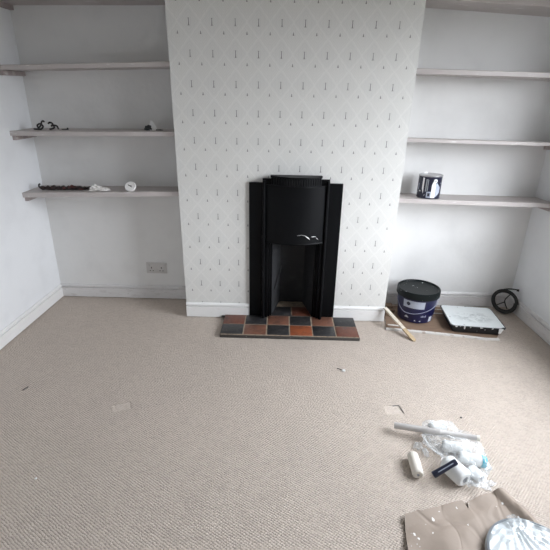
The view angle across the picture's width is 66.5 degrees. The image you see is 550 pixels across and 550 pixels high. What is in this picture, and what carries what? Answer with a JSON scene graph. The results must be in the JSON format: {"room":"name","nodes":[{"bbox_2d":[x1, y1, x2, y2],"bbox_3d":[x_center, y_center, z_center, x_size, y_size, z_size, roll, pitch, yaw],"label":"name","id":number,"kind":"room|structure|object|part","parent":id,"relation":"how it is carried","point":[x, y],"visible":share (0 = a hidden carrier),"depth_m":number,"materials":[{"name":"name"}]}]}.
{"room":"living room","nodes":[
{"label":"living room","id":0,"kind":"room"},
{"bbox_2d":[0,7,60,330],"bbox_3d":[-1.681,-0.316,1.043,0.120,2.460,3.627,1,22,1],"label":"wall","id":1,"kind":"structure","parent":0,"point":[29,271],"depth_m":2.61,"materials":[{"name":"white paint"}]},
{"bbox_2d":[0,284,63,349],"bbox_3d":[-1.637,0.779,1.478,0.013,0.095,3.627,1,22,1],"label":"baseboard","id":2,"kind":"structure","parent":1,"relation":"attached to","point":[23,321],"depth_m":2.74,"materials":[{"name":"white paint"}]},
{"bbox_2d":[0,296,549,549],"bbox_3d":[0.032,0.916,1.498,3.596,0.100,3.867,1,22,1],"label":"floor","id":3,"kind":"structure","parent":0,"point":[138,425],"depth_m":1.90,"materials":[{"name":"beige carpet"}]},
{"bbox_2d":[220,301,359,340],"bbox_3d":[0.086,0.294,2.887,0.907,0.029,0.531,1,22,1],"label":"hearth","id":4,"kind":"object","parent":3,"relation":"on","point":[288,320],"visible":0.95,"depth_m":2.75,"materials":[{"name":"tile"}]},
{"bbox_2d":[249,175,342,319],"bbox_3d":[0.122,-0.186,2.768,0.573,0.953,0.364,1,22,1],"label":"fireplace","id":5,"kind":"object","parent":4,"relation":"on","point":[294,220],"visible":1,"depth_m":2.66,"materials":[{"name":"black paint"}]},
{"bbox_2d":[265,184,325,245],"bbox_3d":[0.124,-0.361,2.562,0.368,0.362,0.078,1,22,1],"label":"hood","id":6,"kind":"object","parent":5,"relation":"attached to","point":[295,214],"depth_m":2.55,"materials":[{"name":"black metal"}]},
{"bbox_3d":[0.128,-0.553,2.485,0.310,0.062,0.109,1,22,1],"label":"crown","id":7,"kind":"part","parent":5,"relation":"part of","materials":[{"name":"black paint"}]},
{"bbox_2d":[383,307,415,341],"bbox_3d":[0.812,0.319,2.738,0.029,0.122,0.284,-12,25,-29],"label":"stick","id":8,"kind":"object","parent":3,"relation":"on","point":[386,309],"visible":1,"depth_m":2.73,"materials":[{"name":"brown wood"}]},
{"bbox_2d":[407,451,423,477],"bbox_3d":[0.568,0.768,1.699,0.045,0.045,0.108,3,22,4],"label":"roller sleeve","id":9,"kind":"object","parent":3,"relation":"on","point":[413,458],"visible":1,"depth_m":1.68,"materials":[{"name":"white fabric"}]},
{"bbox_2d":[384,306,499,340],"bbox_3d":[1.118,0.321,2.895,0.758,0.010,0.467,1,22,1],"label":"cardboard sheet","id":10,"kind":"object","parent":3,"relation":"on","point":[438,325],"visible":0.4,"depth_m":2.80,"materials":[{"name":"brown cardboard"}]},
{"bbox_2d":[385,303,394,315],"bbox_3d":[0.818,0.246,3.009,0.085,0.039,0.140,1,22,1],"label":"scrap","id":11,"kind":"object","parent":10,"relation":"on","point":[389,306],"visible":0.54,"depth_m":3.02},
{"bbox_2d":[397,279,440,322],"bbox_3d":[0.985,0.184,2.919,0.290,0.224,0.288,1,22,1],"label":"tub","id":12,"kind":"object","parent":10,"relation":"on","point":[417,299],"visible":1,"depth_m":2.84,"materials":[{"name":"blue plastic"}]},
{"bbox_3d":[0.983,0.204,2.850,0.288,0.100,0.126,1,22,1],"label":"handle","id":13,"kind":"part","parent":12,"relation":"part of","materials":[{"name":"white plastic"}]},
{"bbox_3d":[0.988,0.101,2.885,0.288,0.045,0.288,1,22,1],"label":"lid","id":14,"kind":"part","parent":12,"relation":"part of","materials":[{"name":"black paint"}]},
{"bbox_2d":[440,305,505,334],"bbox_3d":[1.333,0.306,2.857,0.350,0.057,0.319,4,22,6],"label":"paint tray","id":15,"kind":"object","parent":10,"relation":"on","point":[480,320],"visible":1,"depth_m":2.80,"materials":[{"name":"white plastic"}]},
{"bbox_2d":[423,421,490,486],"bbox_3d":[0.762,0.730,1.742,0.250,0.088,0.372,1,22,1],"label":"plastic bag","id":16,"kind":"object","parent":3,"relation":"on","point":[424,421],"visible":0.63,"depth_m":1.76,"materials":[{"name":"white"}]},
{"bbox_2d":[394,422,479,441],"bbox_3d":[0.704,0.687,1.837,0.352,0.057,0.028,8,23,16],"label":"pole","id":17,"kind":"object","parent":16,"relation":"on","point":[402,426],"visible":1,"depth_m":1.83,"materials":[{"name":"beige plastic"}]},
{"bbox_2d":[428,420,447,429],"bbox_3d":[0.736,0.688,1.899,0.080,0.050,0.050,-5,23,-16],"label":"roller sleeve","id":18,"kind":"object","parent":16,"relation":"in","point":[442,423],"visible":0.6,"depth_m":1.88,"materials":[{"name":"white fabric"}]},
{"bbox_2d":[431,459,457,477],"bbox_3d":[0.659,0.752,1.628,0.103,0.069,0.026,-4,22,-12],"label":"tube","id":19,"kind":"object","parent":16,"relation":"on","point":[439,471],"visible":1,"depth_m":1.62,"materials":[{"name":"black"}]},
{"bbox_2d":[440,456,470,485],"bbox_3d":[0.712,0.772,1.656,0.073,0.073,0.101,-9,24,-25],"label":"roller sleeve","id":20,"kind":"object","parent":16,"relation":"in","point":[460,475],"visible":0.82,"depth_m":1.62,"materials":[{"name":"white fabric"}]},
{"bbox_2d":[442,440,471,453],"bbox_3d":[0.772,0.734,1.783,0.116,0.051,0.048,6,22,13],"label":"roller sleeve","id":21,"kind":"object","parent":16,"relation":"in","point":[447,445],"visible":0.89,"depth_m":1.77,"materials":[{"name":"white fabric"}]},
{"bbox_2d":[458,451,487,467],"bbox_3d":[0.807,0.753,1.715,0.108,0.053,0.049,6,22,13],"label":"roller sleeve","id":22,"kind":"object","parent":16,"relation":"in","point":[478,460],"visible":0.99,"depth_m":1.70,"materials":[{"name":"white fabric"}]},
{"bbox_2d":[467,465,483,481],"bbox_3d":[0.795,0.787,1.662,0.042,0.042,0.058,-7,23,-21],"label":"roller sleeve","id":23,"kind":"object","parent":16,"relation":"in","point":[477,476],"visible":0.94,"depth_m":1.65,"materials":[{"name":"white fabric"}]},
{"bbox_2d":[405,488,540,549],"bbox_3d":[0.714,0.925,1.326,0.562,0.034,0.588,1,22,1],"label":"cloth","id":24,"kind":"object","parent":3,"relation":"on","point":[449,526],"visible":0.77,"depth_m":1.48,"materials":[{"name":"beige fabric"}]},
{"bbox_2d":[485,514,549,549],"bbox_3d":[0.838,0.909,1.337,0.304,0.039,0.310,1,22,1],"label":"lid","id":25,"kind":"object","parent":24,"relation":"on","point":[508,533],"visible":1,"depth_m":1.41,"materials":[{"name":"grey plastic"}]},
{"bbox_2d":[491,288,518,313],"bbox_3d":[1.654,0.179,3.016,0.177,0.188,0.068,12,24,25],"label":"coil","id":26,"kind":"object","parent":3,"relation":"on","point":[507,290],"visible":1,"depth_m":3.01,"materials":[{"name":"black rubber"}]},
{"bbox_2d":[10,5,549,292],"bbox_3d":[0.093,-0.966,2.765,3.596,2.460,0.120,1,22,1],"label":"wall","id":27,"kind":"structure","parent":0,"point":[97,240],"depth_m":2.73,"materials":[{"name":"paint"}]},
{"bbox_2d":[0,0,164,9],"bbox_3d":[-1.078,-1.556,2.356,0.994,0.097,0.247,1,22,1],"label":"shelf","id":28,"kind":"object","parent":27,"relation":"attached to","point":[7,4],"visible":0.95,"depth_m":2.42,"materials":[{"name":"white bare wood"}]},
{"bbox_2d":[0,61,169,75],"bbox_3d":[-1.084,-1.221,2.489,0.996,0.094,0.247,1,22,1],"label":"shelf","id":29,"kind":"object","parent":27,"relation":"attached to","point":[13,69],"visible":0.95,"depth_m":2.38,"materials":[{"name":"white bare wood"}]},
{"bbox_2d":[9,128,174,139],"bbox_3d":[-1.089,-0.880,2.625,0.999,0.073,0.247,1,22,1],"label":"shelf","id":30,"kind":"object","parent":27,"relation":"attached to","point":[20,134],"visible":0.92,"depth_m":2.51,"materials":[{"name":"white bare wood"}]},
{"bbox_2d":[33,120,44,129],"bbox_3d":[-1.451,-0.922,2.579,0.077,0.059,0.023,1,22,1],"label":"hook","id":31,"kind":"object","parent":30,"relation":"on","point":[40,124],"visible":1,"depth_m":2.58,"materials":[{"name":"black metal"}]},
{"bbox_2d":[48,122,58,129],"bbox_3d":[-1.365,-0.918,2.580,0.065,0.049,0.023,1,22,1],"label":"hook","id":32,"kind":"object","parent":30,"relation":"on","point":[52,124],"visible":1,"depth_m":2.58,"materials":[{"name":"black metal"}]},
{"bbox_2d":[144,125,151,129],"bbox_3d":[-0.779,-0.909,2.582,0.054,0.033,0.043,1,22,1],"label":"rag","id":33,"kind":"object","parent":30,"relation":"on","point":[148,127],"visible":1,"depth_m":2.57,"materials":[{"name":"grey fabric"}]},
{"bbox_2d":[150,120,157,129],"bbox_3d":[-0.746,-0.919,2.575,0.060,0.057,0.017,1,22,1],"label":"paper scrap","id":34,"kind":"object","parent":30,"relation":"on","point":[152,124],"visible":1,"depth_m":2.57,"materials":[{"name":"white paper"}]},
{"bbox_2d":[22,183,178,200],"bbox_3d":[-1.095,-0.549,2.757,1.001,0.106,0.246,1,22,1],"label":"shelf","id":35,"kind":"object","parent":27,"relation":"attached to","point":[115,191],"depth_m":2.65,"materials":[{"name":"white bare wood"}]},
{"bbox_3d":[-1.361,-0.567,2.704,0.335,0.044,0.036,1,22,1],"label":"knobbly strip","id":36,"kind":"part","parent":35,"relation":"part of","materials":[{"name":"black"}]},
{"bbox_2d":[89,184,109,190],"bbox_3d":[-1.122,-0.561,2.680,0.136,0.044,0.080,1,22,1],"label":"crumpled tissue","id":37,"kind":"object","parent":35,"relation":"on","point":[94,187],"visible":1,"depth_m":2.67,"materials":[{"name":"white paper"}]},
{"bbox_2d":[125,181,135,191],"bbox_3d":[-0.917,-0.560,2.660,0.072,0.060,0.056,1,22,1],"label":"round disc","id":38,"kind":"object","parent":35,"relation":"on","point":[130,186],"visible":1,"depth_m":2.65,"materials":[{"name":"white plastic"}]},
{"bbox_2d":[60,283,185,298],"bbox_3d":[-1.105,0.122,3.151,1.007,0.099,0.014,1,22,1],"label":"baseboard","id":39,"kind":"structure","parent":27,"relation":"attached to","point":[69,289],"depth_m":3.15,"materials":[{"name":"white paint"}]},
{"bbox_2d":[146,262,166,272],"bbox_3d":[-0.869,-0.051,3.076,0.150,0.082,0.015,1,22,1],"label":"wall socket","id":40,"kind":"object","parent":27,"relation":"attached to","point":[151,267],"visible":1,"depth_m":3.07,"materials":[{"name":"white plastic"}]},
{"bbox_2d":[385,290,509,306],"bbox_3d":[1.250,0.176,3.123,0.994,0.108,0.014,1,22,1],"label":"baseboard","id":41,"kind":"structure","parent":27,"relation":"attached to","point":[446,298],"depth_m":3.12,"materials":[{"name":"white paint"}]},
{"bbox_2d":[399,193,549,210],"bbox_3d":[1.264,-0.479,2.744,0.989,0.069,0.232,1,22,1],"label":"shelf","id":42,"kind":"object","parent":27,"relation":"attached to","point":[479,200],"visible":0.89,"depth_m":2.64,"materials":[{"name":"white paint"}]},
{"bbox_2d":[416,172,443,198],"bbox_3d":[0.983,-0.568,2.666,0.149,0.144,0.154,1,22,1],"label":"paint can","id":43,"kind":"object","parent":42,"relation":"on","point":[429,184],"visible":1,"depth_m":2.62,"materials":[{"name":"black metal"}]},
{"bbox_2d":[407,137,549,149],"bbox_3d":[1.272,-0.815,2.610,0.987,0.067,0.231,1,22,1],"label":"shelf","id":44,"kind":"object","parent":27,"relation":"attached to","point":[546,145],"visible":0.92,"depth_m":2.50,"materials":[{"name":"white bare unpainted wood"}]},
{"bbox_2d":[416,68,549,80],"bbox_3d":[1.280,-1.167,2.470,0.985,0.074,0.232,1,22,1],"label":"shelf","id":45,"kind":"object","parent":27,"relation":"attached to","point":[513,75],"visible":0.91,"depth_m":2.36,"materials":[{"name":"white bare unpainted wood"}]},
{"bbox_2d":[425,0,549,16],"bbox_3d":[1.287,-1.492,2.340,0.983,0.108,0.232,1,22,1],"label":"shelf","id":46,"kind":"object","parent":27,"relation":"attached to","point":[519,7],"visible":0.92,"depth_m":2.31,"materials":[{"name":"white bare unpainted wood"}]},
{"bbox_2d":[165,0,425,306],"bbox_3d":[0.094,-0.892,2.581,1.383,2.460,0.277,1,22,1],"label":"wall","id":47,"kind":"structure","parent":0,"point":[260,89],"depth_m":2.42,"materials":[{"name":"paper"}]},
{"bbox_2d":[186,302,249,316],"bbox_3d":[-0.392,0.240,2.884,0.433,0.103,0.015,1,22,1],"label":"baseboard","id":48,"kind":"structure","parent":47,"relation":"attached to","point":[198,309],"depth_m":2.88,"materials":[{"name":"white paint"}]},
{"bbox_2d":[333,306,384,320],"bbox_3d":[0.573,0.264,2.874,0.350,0.103,0.015,1,22,1],"label":"baseboard","id":49,"kind":"structure","parent":47,"relation":"attached to","point":[358,313],"depth_m":2.87,"materials":[{"name":"white paint"}]},
{"bbox_2d":[512,139,549,324],"bbox_3d":[1.794,-0.230,1.006,0.120,2.460,3.627,1,22,1],"label":"wall","id":50,"kind":"structure","parent":0,"point":[532,277],"depth_m":2.79,"materials":[{"name":"white paint"}]},
{"bbox_2d":[507,295,549,344],"bbox_3d":[1.705,0.856,1.440,0.013,0.108,3.627,1,22,1],"label":"baseboard","id":51,"kind":"structure","parent":50,"relation":"attached to","point":[530,318],"depth_m":2.82,"materials":[{"name":"white paint"}]}
]}

